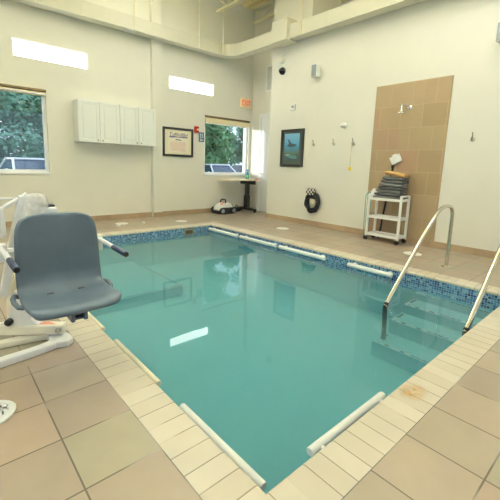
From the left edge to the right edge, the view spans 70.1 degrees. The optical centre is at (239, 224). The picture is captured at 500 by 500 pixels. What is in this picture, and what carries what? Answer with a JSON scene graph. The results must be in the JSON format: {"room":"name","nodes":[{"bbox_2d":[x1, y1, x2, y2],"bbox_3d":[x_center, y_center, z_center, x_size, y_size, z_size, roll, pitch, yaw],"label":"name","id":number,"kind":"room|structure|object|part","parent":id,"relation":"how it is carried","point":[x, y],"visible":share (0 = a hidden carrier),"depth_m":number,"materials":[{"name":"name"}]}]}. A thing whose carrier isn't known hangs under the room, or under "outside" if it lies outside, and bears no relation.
{"room":"indoor swimming pool","nodes":[
{"label":"indoor swimming pool","id":0,"kind":"room"},
{"bbox_2d":[0,0,254,221],"bbox_3d":[-2.886,-2.575,6.667,8.660,5.050,0.220,-6,12,-40],"label":"wall","id":1,"kind":"structure","parent":0,"point":[92,179],"depth_m":7.08,"materials":[{"name":"paint"}]},
{"bbox_2d":[0,86,49,173],"bbox_3d":[-4.158,-1.528,5.676,1.975,1.430,0.140,-6,12,-40],"label":"window","id":2,"kind":"structure","parent":1,"relation":"in","point":[43,105],"depth_m":6.25,"materials":[{"name":"white paint"}]},
{"bbox_2d":[0,83,45,96],"bbox_3d":[-4.111,-2.188,5.535,1.985,0.111,0.079,-6,12,-40],"label":"roller blind","id":3,"kind":"object","parent":2,"relation":"attached to","point":[20,89],"visible":1,"depth_m":5.92,"materials":[{"name":"fabric"}]},
{"bbox_3d":[-4.109,-2.226,5.529,1.985,0.034,0.075,-6,12,-40],"label":"head rail","id":4,"kind":"part","parent":3,"relation":"part of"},
{"bbox_3d":[-4.156,-0.834,5.763,1.975,0.034,0.070,-6,12,-40],"label":"sill","id":5,"kind":"part","parent":2,"relation":"part of","materials":[{"name":"white paint"}]},
{"bbox_2d":[11,37,86,68],"bbox_3d":[-3.265,-2.943,6.186,1.185,0.280,0.040,-6,12,-40],"label":"window","id":6,"kind":"structure","parent":1,"relation":"in","point":[21,48],"depth_m":6.15,"materials":[{"name":"white glass"}]},
{"bbox_2d":[72,99,119,143],"bbox_3d":[-2.647,-1.887,6.632,0.753,0.730,0.337,-6,12,-40],"label":"upper cabinet","id":7,"kind":"object","parent":1,"relation":"attached to","point":[93,121],"visible":1,"depth_m":6.50,"materials":[{"name":"paint"}]},
{"bbox_3d":[-2.706,-1.854,6.415,0.370,0.722,0.020,-6,12,-40],"label":"door","id":8,"kind":"part","parent":7,"relation":"part of","materials":[{"name":"paint"}]},
{"bbox_3d":[-2.421,-1.885,6.658,0.370,0.722,0.020,-6,12,-40],"label":"door","id":9,"kind":"part","parent":7,"relation":"part of","materials":[{"name":"paint"}]},
{"bbox_2d":[6,206,244,226],"bbox_3d":[-2.851,-0.108,6.943,8.260,0.098,0.114,-6,12,-40],"label":"baseboard","id":10,"kind":"structure","parent":1,"relation":"attached to","point":[190,211],"depth_m":7.70,"materials":[{"name":"tile"}]},
{"bbox_2d":[115,105,155,146],"bbox_3d":[-2.073,-1.950,7.121,0.753,0.730,0.337,-6,12,-40],"label":"upper cabinet","id":11,"kind":"object","parent":1,"relation":"attached to","point":[137,124],"visible":0.99,"depth_m":7.01,"materials":[{"name":"paint"}]},
{"bbox_3d":[-2.132,-1.916,6.904,0.370,0.722,0.020,-6,12,-40],"label":"door","id":12,"kind":"part","parent":11,"relation":"part of","materials":[{"name":"paint"}]},
{"bbox_3d":[-1.847,-1.948,7.147,0.370,0.722,0.020,-6,12,-40],"label":"door","id":13,"kind":"part","parent":11,"relation":"part of","materials":[{"name":"paint"}]},
{"bbox_2d":[149,0,162,216],"bbox_3d":[-1.736,-2.617,7.447,0.220,4.950,0.100,-6,12,-40],"label":"trim","id":14,"kind":"structure","parent":1,"relation":"attached to","point":[155,6],"depth_m":7.44,"materials":[{"name":"paint"}]},
{"bbox_2d":[162,126,192,156],"bbox_3d":[-1.365,-1.834,7.964,0.780,0.630,0.030,-6,12,-40],"label":"framed certificate","id":15,"kind":"object","parent":1,"relation":"attached to","point":[177,142],"visible":0.98,"depth_m":7.95,"materials":[{"name":"paper"}]},
{"bbox_2d":[170,76,212,95],"bbox_3d":[-1.087,-3.115,8.052,1.170,0.265,0.040,-6,12,-40],"label":"window","id":16,"kind":"structure","parent":1,"relation":"in","point":[177,83],"depth_m":8.04,"materials":[{"name":"white glass"}]},
{"bbox_2d":[194,126,198,132],"bbox_3d":[-0.986,-2.186,8.219,0.115,0.145,0.046,-6,12,-40],"label":"fire alarm","id":17,"kind":"object","parent":1,"relation":"attached to","point":[196,128],"visible":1,"depth_m":8.20,"materials":[{"name":"red plastic"}]},
{"bbox_2d":[199,132,203,141],"bbox_3d":[-0.890,-2.045,8.351,0.147,0.220,0.015,-6,12,-40],"label":"wall sign","id":18,"kind":"object","parent":1,"relation":"attached to","point":[201,134],"visible":1,"depth_m":8.35,"materials":[{"name":"plastic"}]},
{"bbox_2d":[204,117,247,175],"bbox_3d":[-0.329,-1.925,8.940,1.400,1.385,0.140,-6,12,-40],"label":"window","id":19,"kind":"structure","parent":1,"relation":"in","point":[246,129],"depth_m":9.29,"materials":[{"name":"white paint"}]},
{"bbox_3d":[-0.326,-1.253,9.023,1.400,0.034,0.070,-6,12,-40],"label":"sill","id":20,"kind":"part","parent":19,"relation":"part of","materials":[{"name":"white paint"}]},
{"bbox_2d":[205,115,249,128],"bbox_3d":[-0.283,-2.525,8.809,1.410,0.188,0.079,-6,12,-40],"label":"roller blind","id":21,"kind":"object","parent":19,"relation":"attached to","point":[223,121],"visible":1,"depth_m":8.75,"materials":[{"name":"fabric"}]},
{"bbox_3d":[-0.280,-2.601,8.796,1.410,0.034,0.075,-6,12,-40],"label":"head rail","id":22,"kind":"part","parent":21,"relation":"part of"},
{"bbox_2d":[240,97,250,108],"bbox_3d":[0.161,-3.072,9.038,0.340,0.245,0.065,-6,12,-40],"label":"exit sign","id":23,"kind":"object","parent":1,"relation":"attached to","point":[245,103],"visible":1,"depth_m":8.99,"materials":[{"name":"plastic"}]},
{"bbox_2d":[0,209,499,499],"bbox_3d":[0.252,0.617,3.391,8.460,0.001,9.957,-6,12,-40],"label":"floor","id":24,"kind":"structure","parent":0,"point":[70,435],"depth_m":1.56,"materials":[{"name":"tile"}]},
{"bbox_2d":[0,400,16,424],"bbox_3d":[-1.177,0.864,1.571,0.330,0.015,0.230,-6,12,-40],"label":"drain cover","id":25,"kind":"object","parent":24,"relation":"on","point":[7,407],"visible":1,"depth_m":1.64,"materials":[{"name":"white plastic"}]},
{"bbox_2d":[0,192,128,368],"bbox_3d":[-1.255,0.327,1.923,1.043,0.953,0.894,-6,12,-40],"label":"lift","id":26,"kind":"object","parent":24,"relation":"on","point":[53,255],"visible":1,"depth_m":2.02,"materials":[{"name":"plastic plastic"},{"name":"white powder-coated metal"},{"name":"black plastic"}]},
{"bbox_3d":[-1.194,0.150,1.812,0.027,0.033,0.256,-6,12,-40],"label":"armrest","id":27,"kind":"part","parent":26,"relation":"part of","materials":[{"name":"white metal"}]},
{"bbox_3d":[-1.439,0.611,2.220,0.044,0.044,0.033,1,9,-6],"label":"black knob","id":28,"kind":"part","parent":26,"relation":"part of","materials":[{"name":"plastic"}]},
{"bbox_3d":[-0.971,0.290,1.968,0.480,0.287,0.398,-6,12,-40],"label":"seat frame","id":29,"kind":"part","parent":26,"relation":"part of","materials":[{"name":"white metal"}]},
{"bbox_3d":[-1.382,0.437,2.265,0.225,0.425,0.089,4,10,15],"label":"post","id":30,"kind":"part","parent":26,"relation":"part of","materials":[{"name":"white metal"}]},
{"bbox_3d":[-1.398,-0.122,2.034,0.492,0.115,0.039,-7,13,-43],"label":"hand rod","id":31,"kind":"part","parent":26,"relation":"part of","materials":[{"name":"white metal"}]},
{"bbox_3d":[-1.536,0.741,2.165,0.671,0.042,0.073,-3,10,-27],"label":"leg","id":32,"kind":"part","parent":26,"relation":"part of","materials":[{"name":"white metal"}]},
{"bbox_3d":[-1.367,0.787,1.919,0.099,0.042,0.828,8,11,32],"label":"leg","id":33,"kind":"part","parent":26,"relation":"part of","materials":[{"name":"white metal"}]},
{"bbox_3d":[-0.807,0.108,2.142,0.028,0.033,0.256,-6,12,-40],"label":"armrest","id":34,"kind":"part","parent":26,"relation":"part of","materials":[{"name":"white metal"}]},
{"bbox_2d":[211,199,235,213],"bbox_3d":[-0.385,-0.451,8.693,0.514,0.348,0.424,-6,12,-40],"label":"vacuum cleaner","id":35,"kind":"object","parent":24,"relation":"on","point":[221,207],"visible":1,"depth_m":8.57,"materials":[{"name":"white plastic"}]},
{"bbox_2d":[217,179,259,212],"bbox_3d":[-0.004,-0.713,8.908,0.980,0.825,0.600,-6,12,-40],"label":"side table","id":36,"kind":"object","parent":24,"relation":"on","point":[247,182],"visible":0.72,"depth_m":9.06,"materials":[{"name":"metal"}]},
{"bbox_2d":[68,235,456,499],"bbox_3d":[-0.247,0.858,4.226,3.694,0.706,5.252,-6,12,-40],"label":"pool water","id":37,"kind":"object","parent":24,"relation":"in","point":[270,350],"visible":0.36,"depth_m":3.70,"materials":[{"name":"liquid"}]},
{"bbox_2d":[89,260,182,316],"bbox_3d":[-1.946,0.870,4.962,1.708,0.143,1.590,-6,12,-40],"label":"bench","id":38,"kind":"object","parent":37,"relation":"in","point":[138,285],"visible":0.52,"depth_m":4.88,"materials":[{"name":"paint"}]},
{"bbox_2d":[184,229,193,234],"bbox_3d":[-0.953,0.140,6.742,0.200,0.105,0.019,-6,12,-40],"label":"skimmer","id":39,"kind":"object","parent":37,"relation":"attached to","point":[186,231],"visible":1,"depth_m":6.73,"materials":[{"name":"beige plastic"}]},
{"bbox_2d":[1,222,499,499],"bbox_3d":[-0.236,0.492,4.166,3.694,0.035,5.252,-6,12,-40],"label":"pool coping","id":40,"kind":"structure","parent":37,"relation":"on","point":[332,472],"depth_m":1.66,"materials":[{"name":"tile"}]},
{"bbox_2d":[307,392,385,456],"bbox_3d":[0.560,0.963,1.724,0.632,0.042,0.092,-6,12,-40],"label":"grab bar","id":41,"kind":"object","parent":40,"relation":"attached to","point":[315,447],"visible":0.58,"depth_m":1.69,"materials":[{"name":"white plastic"}]},
{"bbox_2d":[102,226,499,310],"bbox_3d":[-0.237,0.599,4.181,3.330,0.181,4.894,-6,12,-40],"label":"trim","id":42,"kind":"structure","parent":37,"relation":"attached to","point":[412,282],"depth_m":4.86,"materials":[{"name":"blue tile"}]},
{"bbox_2d":[88,312,104,330],"bbox_3d":[-1.214,0.729,2.824,0.079,0.040,0.613,-6,12,-40],"label":"grab bar","id":43,"kind":"object","parent":42,"relation":"attached to","point":[90,315],"visible":0.19,"depth_m":2.70,"materials":[{"name":"beige plastic"}]},
{"bbox_2d":[114,339,160,385],"bbox_3d":[-0.666,0.848,2.198,0.082,0.040,0.613,-6,12,-40],"label":"grab bar","id":44,"kind":"object","parent":42,"relation":"attached to","point":[134,358],"visible":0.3,"depth_m":2.15,"materials":[{"name":"beige plastic"}]},
{"bbox_2d":[179,403,266,490],"bbox_3d":[-0.117,0.968,1.570,0.085,0.040,0.590,-6,12,-40],"label":"grab bar","id":45,"kind":"object","parent":42,"relation":"attached to","point":[257,479],"visible":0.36,"depth_m":1.52,"materials":[{"name":"white plastic"}]},
{"bbox_2d":[208,227,238,237],"bbox_3d":[-0.295,0.146,6.687,0.103,0.060,0.860,-6,12,-40],"label":"grab bar","id":46,"kind":"object","parent":42,"relation":"attached to","point":[209,228],"visible":1,"depth_m":6.61,"materials":[{"name":"white plastic"}]},
{"bbox_2d":[239,235,277,247],"bbox_3d":[0.320,0.281,5.982,0.103,0.060,0.890,-6,12,-40],"label":"grab bar","id":47,"kind":"object","parent":42,"relation":"attached to","point":[246,237],"visible":1,"depth_m":5.91,"materials":[{"name":"white plastic"}]},
{"bbox_2d":[278,245,325,260],"bbox_3d":[0.927,0.413,5.287,0.103,0.060,0.865,-6,12,-40],"label":"grab bar","id":48,"kind":"object","parent":42,"relation":"attached to","point":[321,257],"visible":1,"depth_m":5.21,"materials":[{"name":"white plastic"}]},
{"bbox_2d":[347,262,392,277],"bbox_3d":[1.637,0.568,4.471,0.103,0.060,0.600,-6,12,-40],"label":"grab bar","id":49,"kind":"object","parent":42,"relation":"attached to","point":[354,265],"visible":1,"depth_m":4.42,"materials":[{"name":"white plastic"}]},
{"bbox_2d":[371,291,492,373],"bbox_3d":[1.973,1.076,3.482,1.055,0.448,0.847,-6,12,-40],"label":"steps","id":50,"kind":"structure","parent":37,"relation":"on","point":[428,324],"depth_m":3.48,"materials":[{"name":"paint"}]},
{"bbox_2d":[381,204,453,339],"bbox_3d":[1.993,0.443,3.885,1.559,1.281,0.110,-6,12,-40],"label":"handrail","id":51,"kind":"object","parent":50,"relation":"on","point":[406,266],"visible":1,"depth_m":3.72,"materials":[{"name":"metal"}]},
{"bbox_2d":[462,244,499,335],"bbox_3d":[2.442,0.540,3.371,1.559,1.281,0.110,-6,12,-40],"label":"handrail","id":52,"kind":"object","parent":50,"relation":"on","point":[495,260],"visible":0.76,"depth_m":3.06,"materials":[{"name":"metal"}]},
{"bbox_2d":[363,193,410,244],"bbox_3d":[2.387,-0.103,5.790,0.292,0.771,0.600,-6,12,-40],"label":"cart","id":53,"kind":"object","parent":24,"relation":"on","point":[397,236],"visible":0.97,"depth_m":5.70,"materials":[{"name":"white plastic"}]},
{"bbox_2d":[363,192,370,235],"bbox_3d":[2.153,-0.170,5.940,0.070,0.751,0.189,11,13,43],"label":"garden hose","id":54,"kind":"object","parent":53,"relation":"hanging from","point":[367,192],"visible":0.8,"depth_m":5.92,"materials":[{"name":"green rubber"}]},
{"bbox_3d":[2.124,-0.162,5.890,0.032,0.690,0.036,-6,12,-40],"label":"post","id":55,"kind":"part","parent":53,"relation":"part of","materials":[{"name":"white plastic"}]},
{"bbox_2d":[371,188,376,196],"bbox_3d":[2.211,-0.517,5.848,0.121,0.160,0.112,-6,12,-40],"label":"cloth","id":56,"kind":"object","parent":53,"relation":"on","point":[373,191],"visible":0.61,"depth_m":5.82,"materials":[{"name":"white fabric"}]},
{"bbox_3d":[2.322,-0.183,6.058,0.032,0.690,0.036,-6,12,-40],"label":"post","id":57,"kind":"part","parent":53,"relation":"part of","materials":[{"name":"white plastic"}]},
{"bbox_2d":[366,231,404,239],"bbox_3d":[2.386,0.173,5.827,0.292,0.040,0.532,-6,12,-40],"label":"shelf","id":58,"kind":"object","parent":53,"relation":"attached to","point":[374,233],"depth_m":5.78,"materials":[{"name":"white plastic"}]},
{"bbox_2d":[368,214,406,220],"bbox_3d":[2.395,-0.113,5.780,0.292,0.040,0.532,-6,12,-40],"label":"shelf","id":59,"kind":"object","parent":53,"relation":"attached to","point":[379,216],"depth_m":5.73,"materials":[{"name":"white plastic"}]},
{"bbox_2d":[369,197,408,201],"bbox_3d":[2.404,-0.404,5.732,0.292,0.040,0.532,-6,12,-40],"label":"shelf","id":60,"kind":"object","parent":53,"relation":"attached to","point":[370,198],"depth_m":5.59,"materials":[{"name":"white plastic"}]},
{"bbox_2d":[373,195,405,199],"bbox_3d":[2.400,-0.430,5.713,0.443,0.050,0.223,11,13,44],"label":"folded towel","id":61,"kind":"object","parent":53,"relation":"on","point":[376,196],"visible":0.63,"depth_m":5.63,"materials":[{"name":"white fabric"}]},
{"bbox_2d":[374,192,405,196],"bbox_3d":[2.407,-0.479,5.703,0.221,0.050,0.424,-6,12,-40],"label":"folded towel","id":62,"kind":"object","parent":61,"relation":"on","point":[375,193],"visible":0.86,"depth_m":5.61,"materials":[{"name":"grey fabric"}]},
{"bbox_2d":[376,189,406,193],"bbox_3d":[2.424,-0.528,5.686,0.223,0.050,0.404,-5,13,-36],"label":"folded towel","id":63,"kind":"object","parent":62,"relation":"on","point":[377,190],"visible":0.87,"depth_m":5.58,"materials":[{"name":"grey fabric"}]},
{"bbox_2d":[378,186,407,190],"bbox_3d":[2.428,-0.574,5.655,0.221,0.050,0.385,-6,14,-41],"label":"folded towel","id":64,"kind":"object","parent":63,"relation":"on","point":[379,187],"visible":0.91,"depth_m":5.56,"materials":[{"name":"grey fabric"}]},
{"bbox_2d":[379,183,406,186],"bbox_3d":[2.427,-0.622,5.630,0.223,0.050,0.366,-7,15,-44],"label":"folded towel","id":65,"kind":"object","parent":64,"relation":"on","point":[381,184],"visible":0.97,"depth_m":5.54,"materials":[{"name":"grey fabric"}]},
{"bbox_2d":[381,179,408,183],"bbox_3d":[2.451,-0.672,5.627,0.221,0.060,0.348,-5,12,-37],"label":"folded towel","id":66,"kind":"object","parent":65,"relation":"on","point":[386,180],"visible":0.94,"depth_m":5.54,"materials":[{"name":"grey fabric"}]},
{"bbox_2d":[382,176,408,180],"bbox_3d":[2.457,-0.722,5.608,0.223,0.060,0.328,-7,13,-44],"label":"folded towel","id":67,"kind":"object","parent":66,"relation":"on","point":[384,177],"visible":0.96,"depth_m":5.53,"materials":[{"name":"grey fabric"}]},
{"bbox_2d":[385,171,409,177],"bbox_3d":[2.471,-0.781,5.572,0.223,0.100,0.314,-7,13,-44],"label":"folded towel","id":68,"kind":"object","parent":67,"relation":"on","point":[402,175],"visible":1,"depth_m":5.49,"materials":[{"name":"orange fabric"}]},
{"bbox_3d":[2.469,-0.086,5.494,0.032,0.690,0.036,-6,12,-40],"label":"post","id":69,"kind":"part","parent":53,"relation":"part of","materials":[{"name":"white plastic"}]},
{"bbox_3d":[2.667,-0.108,5.662,0.032,0.690,0.036,-6,12,-40],"label":"post","id":70,"kind":"part","parent":53,"relation":"part of","materials":[{"name":"white plastic"}]},
{"bbox_2d":[378,154,401,237],"bbox_3d":[2.498,-0.451,5.905,0.057,1.419,0.277,-7,13,-44],"label":"brush","id":71,"kind":"object","parent":24,"relation":"on","point":[394,159],"visible":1,"depth_m":5.80,"materials":[{"name":"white plastic"}]},
{"bbox_2d":[403,251,421,255],"bbox_3d":[2.440,0.409,5.020,0.236,0.012,0.236,-6,12,-40],"label":"access cover","id":72,"kind":"object","parent":24,"relation":"on","point":[406,252],"visible":0.74,"depth_m":4.99,"materials":[{"name":"white plastic"}]},
{"bbox_2d":[249,3,274,211],"bbox_3d":[0.835,-2.789,8.817,0.200,5.000,1.352,-6,12,-40],"label":"wall","id":73,"kind":"structure","parent":0,"point":[261,99],"depth_m":8.97,"materials":[{"name":"paint"}]},
{"bbox_2d":[256,113,269,211],"bbox_3d":[0.793,-1.504,8.822,0.070,2.460,0.990,-6,12,-40],"label":"door","id":74,"kind":"structure","parent":73,"relation":"in","point":[264,121],"depth_m":9.06,"materials":[{"name":"paint"}]},
{"bbox_2d":[266,65,271,91],"bbox_3d":[0.820,-3.533,8.571,0.019,0.595,0.485,-6,12,-40],"label":"air vent","id":75,"kind":"object","parent":73,"relation":"in","point":[269,68],"visible":0.45,"depth_m":8.69,"materials":[{"name":"white metal"}]},
{"bbox_2d":[228,0,349,10],"bbox_3d":[0.972,-4.421,3.027,10.320,0.200,10.307,-6,12,-40],"label":"ceiling","id":76,"kind":"structure","parent":0,"point":[248,3],"depth_m":8.44,"materials":[{"name":"beige paint"}]},
{"bbox_2d":[11,0,424,58],"bbox_3d":[0.138,-3.556,2.423,7.530,1.360,9.647,-6,12,-40],"label":"air duct","id":77,"kind":"object","parent":76,"relation":"hanging from","point":[286,31],"visible":1,"depth_m":6.62,"materials":[{"name":"metal"}]},
{"bbox_3d":[-1.959,-4.329,6.622,0.022,1.320,0.022,6,10,26],"label":"hanger rod","id":78,"kind":"part","parent":77,"relation":"part of","materials":[{"name":"paint"}]},
{"bbox_3d":[-0.844,-4.451,7.572,0.022,1.320,0.022,-1,10,-18],"label":"hanger rod","id":79,"kind":"part","parent":77,"relation":"part of","materials":[{"name":"paint"}]},
{"bbox_3d":[-0.353,-4.500,7.964,0.022,1.320,0.022,6,10,26],"label":"hanger rod","id":80,"kind":"part","parent":77,"relation":"part of","materials":[{"name":"paint"}]},
{"bbox_3d":[1.170,-4.228,6.582,0.022,1.320,0.022,6,10,26],"label":"hanger rod","id":81,"kind":"part","parent":77,"relation":"part of","materials":[{"name":"paint"}]},
{"bbox_2d":[216,0,245,12],"bbox_3d":[2.667,-4.329,4.516,0.100,0.347,9.698,-6,12,-40],"label":"joist","id":82,"kind":"object","parent":76,"relation":"attached to","point":[236,2],"visible":1,"depth_m":7.82,"materials":[{"name":"paint"}]},
{"bbox_2d":[253,0,274,23],"bbox_3d":[0.706,-5.005,8.281,0.100,0.347,1.058,-6,12,-40],"label":"joist","id":83,"kind":"object","parent":76,"relation":"attached to","point":[268,2],"visible":0.74,"depth_m":8.39,"materials":[{"name":"paint"}]},
{"bbox_2d":[266,0,499,251],"bbox_3d":[3.801,-2.058,4.903,0.875,5.000,8.555,-6,12,-40],"label":"wall","id":84,"kind":"structure","parent":0,"point":[427,39],"depth_m":5.91,"materials":[{"name":"paint"}]},
{"bbox_2d":[279,55,285,63],"bbox_3d":[0.885,-3.446,7.427,0.060,0.170,0.170,-6,12,-40],"label":"disc","id":85,"kind":"object","parent":84,"relation":"attached to","point":[282,58],"visible":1,"depth_m":7.39,"materials":[{"name":"paint"}]},
{"bbox_2d":[279,67,285,74],"bbox_3d":[0.876,-3.206,7.436,0.103,0.150,0.150,-6,12,-40],"label":"dome camera","id":86,"kind":"object","parent":84,"relation":"attached to","point":[282,70],"visible":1,"depth_m":7.41,"materials":[{"name":"black plastic"}]},
{"bbox_2d":[280,128,304,166],"bbox_3d":[1.095,-1.592,7.437,0.035,0.770,0.615,-6,12,-40],"label":"framed picture","id":87,"kind":"object","parent":84,"relation":"attached to","point":[292,140],"visible":1,"depth_m":7.42,"materials":[{"name":"paper"}]},
{"bbox_2d":[284,133,299,160],"bbox_3d":[1.091,-1.605,7.438,0.004,0.565,0.405,-6,12,-40],"label":"print","id":88,"kind":"object","parent":87,"relation":"attached to","point":[291,140],"depth_m":7.43,"materials":[{"name":"paper"}]},
{"bbox_2d":[290,104,295,110],"bbox_3d":[1.103,-2.408,7.326,0.033,0.115,0.120,-6,12,-40],"label":"thermostat","id":89,"kind":"object","parent":84,"relation":"attached to","point":[293,106],"visible":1,"depth_m":7.30,"materials":[{"name":"white plastic"}]},
{"bbox_2d":[304,188,319,212],"bbox_3d":[1.460,-0.464,7.080,0.130,0.498,0.370,-6,12,-40],"label":"bundle","id":90,"kind":"object","parent":84,"relation":"hanging from","point":[311,193],"visible":1,"depth_m":7.04,"materials":[{"name":"black rubber"}]},
{"bbox_2d":[311,64,320,77],"bbox_3d":[1.458,-2.903,6.750,0.156,0.230,0.130,-6,12,-40],"label":"wall speaker","id":91,"kind":"object","parent":84,"relation":"attached to","point":[315,71],"visible":1,"depth_m":6.70,"materials":[{"name":"white plastic"}]},
{"bbox_2d":[311,64,316,76],"bbox_3d":[1.401,-2.897,6.702,0.007,0.210,0.110,-6,12,-40],"label":"grille","id":92,"kind":"object","parent":91,"relation":"attached to","point":[314,67],"depth_m":6.69,"materials":[{"name":"grey plastic"}]},
{"bbox_2d":[340,122,346,128],"bbox_3d":[1.897,-1.803,6.478,0.089,0.120,0.150,-6,12,-40],"label":"wall sensor","id":93,"kind":"object","parent":84,"relation":"attached to","point":[343,125],"visible":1,"depth_m":6.45,"materials":[{"name":"white plastic"}]},
{"bbox_2d":[266,213,499,259],"bbox_3d":[3.326,0.382,5.087,0.014,0.098,8.355,-6,12,-40],"label":"baseboard","id":94,"kind":"structure","parent":84,"relation":"attached to","point":[457,248],"depth_m":5.77,"materials":[{"name":"tile"}]},
{"bbox_2d":[398,103,411,113],"bbox_3d":[2.575,-1.805,5.556,0.210,0.157,0.108,-2,10,-20],"label":"shower head","id":95,"kind":"object","parent":84,"relation":"attached to","point":[401,111],"visible":1,"depth_m":5.53},
{"bbox_2d":[364,75,453,240],"bbox_3d":[2.645,-1.018,5.709,0.012,2.422,1.166,-6,12,-40],"label":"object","id":96,"kind":"structure","parent":84,"relation":"attached to","point":[419,135],"depth_m":5.59,"materials":[{"name":"tile"}]},
{"bbox_2d":[495,22,499,42],"bbox_3d":[3.379,-2.459,4.549,0.156,0.230,0.130,-6,12,-40],"label":"wall speaker","id":97,"kind":"object","parent":84,"relation":"attached to","point":[497,39],"visible":1,"depth_m":4.54,"materials":[{"name":"white plastic"}]},
{"bbox_2d":[496,22,499,39],"bbox_3d":[3.323,-2.453,4.501,0.007,0.210,0.110,-6,12,-40],"label":"grille","id":98,"kind":"object","parent":97,"relation":"attached to","point":[498,25],"depth_m":4.53,"materials":[{"name":"grey plastic"}]},
{"bbox_3d":[-0.783,-1.168,16.252,48.000,0.200,10.800,-6,12,-40],"label":"car park","id":99,"kind":"object","parent":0,"visible":0},
{"bbox_2d":[0,157,44,169],"bbox_3d":[-8.644,-1.999,14.701,2.080,1.467,4.290,-7,13,-44],"label":"car","id":100,"kind":"object","parent":99,"relation":"on","point":[8,162],"visible":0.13,"depth_m":14.30,"materials":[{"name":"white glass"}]},
{"bbox_2d":[205,164,235,171],"bbox_3d":[-1.213,-2.812,21.027,2.080,1.467,4.290,-3,11,-28],"label":"car","id":101,"kind":"object","parent":99,"relation":"on","point":[208,167],"visible":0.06,"depth_m":20.62,"materials":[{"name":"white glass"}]},
{"bbox_2d":[232,165,241,171],"bbox_3d":[0.630,-3.057,22.855,2.080,1.467,4.290,-3,11,-28],"label":"car","id":102,"kind":"object","parent":99,"relation":"on","point":[238,168],"visible":0.06,"depth_m":22.77,"materials":[{"name":"silver metal"}]},
{"label":"outside","id":103,"kind":"structure","parent":0,"visible":0},
{"bbox_3d":[-9.489,-3.730,30.021,65.000,0.280,21.800,-6,12,-40],"label":"verge","id":104,"kind":"object","parent":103,"visible":0},
{"bbox_2d":[0,91,43,163],"bbox_3d":[-12.407,-7.370,17.372,4.822,11.020,4.466,2,9,1],"label":"tree","id":105,"kind":"object","parent":104,"relation":"on","point":[9,113],"visible":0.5,"depth_m":17.72,"materials":[{"name":"green plant"}]},
{"bbox_2d":[13,93,43,157],"bbox_3d":[-14.017,-10.924,24.614,4.709,15.623,4.349,9,12,36],"label":"tree","id":106,"kind":"object","parent":104,"relation":"on","point":[36,117],"visible":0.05,"depth_m":23.89,"materials":[{"name":"green plant"}]},
{"bbox_2d":[205,120,235,163],"bbox_3d":[-2.217,-9.068,28.798,4.741,11.379,4.706,-6,12,-40],"label":"tree","id":107,"kind":"object","parent":104,"relation":"on","point":[218,139],"visible":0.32,"depth_m":28.07,"materials":[{"name":"green plant"}]},
{"bbox_2d":[227,127,242,166],"bbox_3d":[0.626,-12.291,37.294,4.388,15.086,4.586,10,13,43],"label":"tree","id":108,"kind":"object","parent":104,"relation":"on","point":[237,143],"visible":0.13,"depth_m":37.34,"materials":[{"name":"green plant"}]}
]}

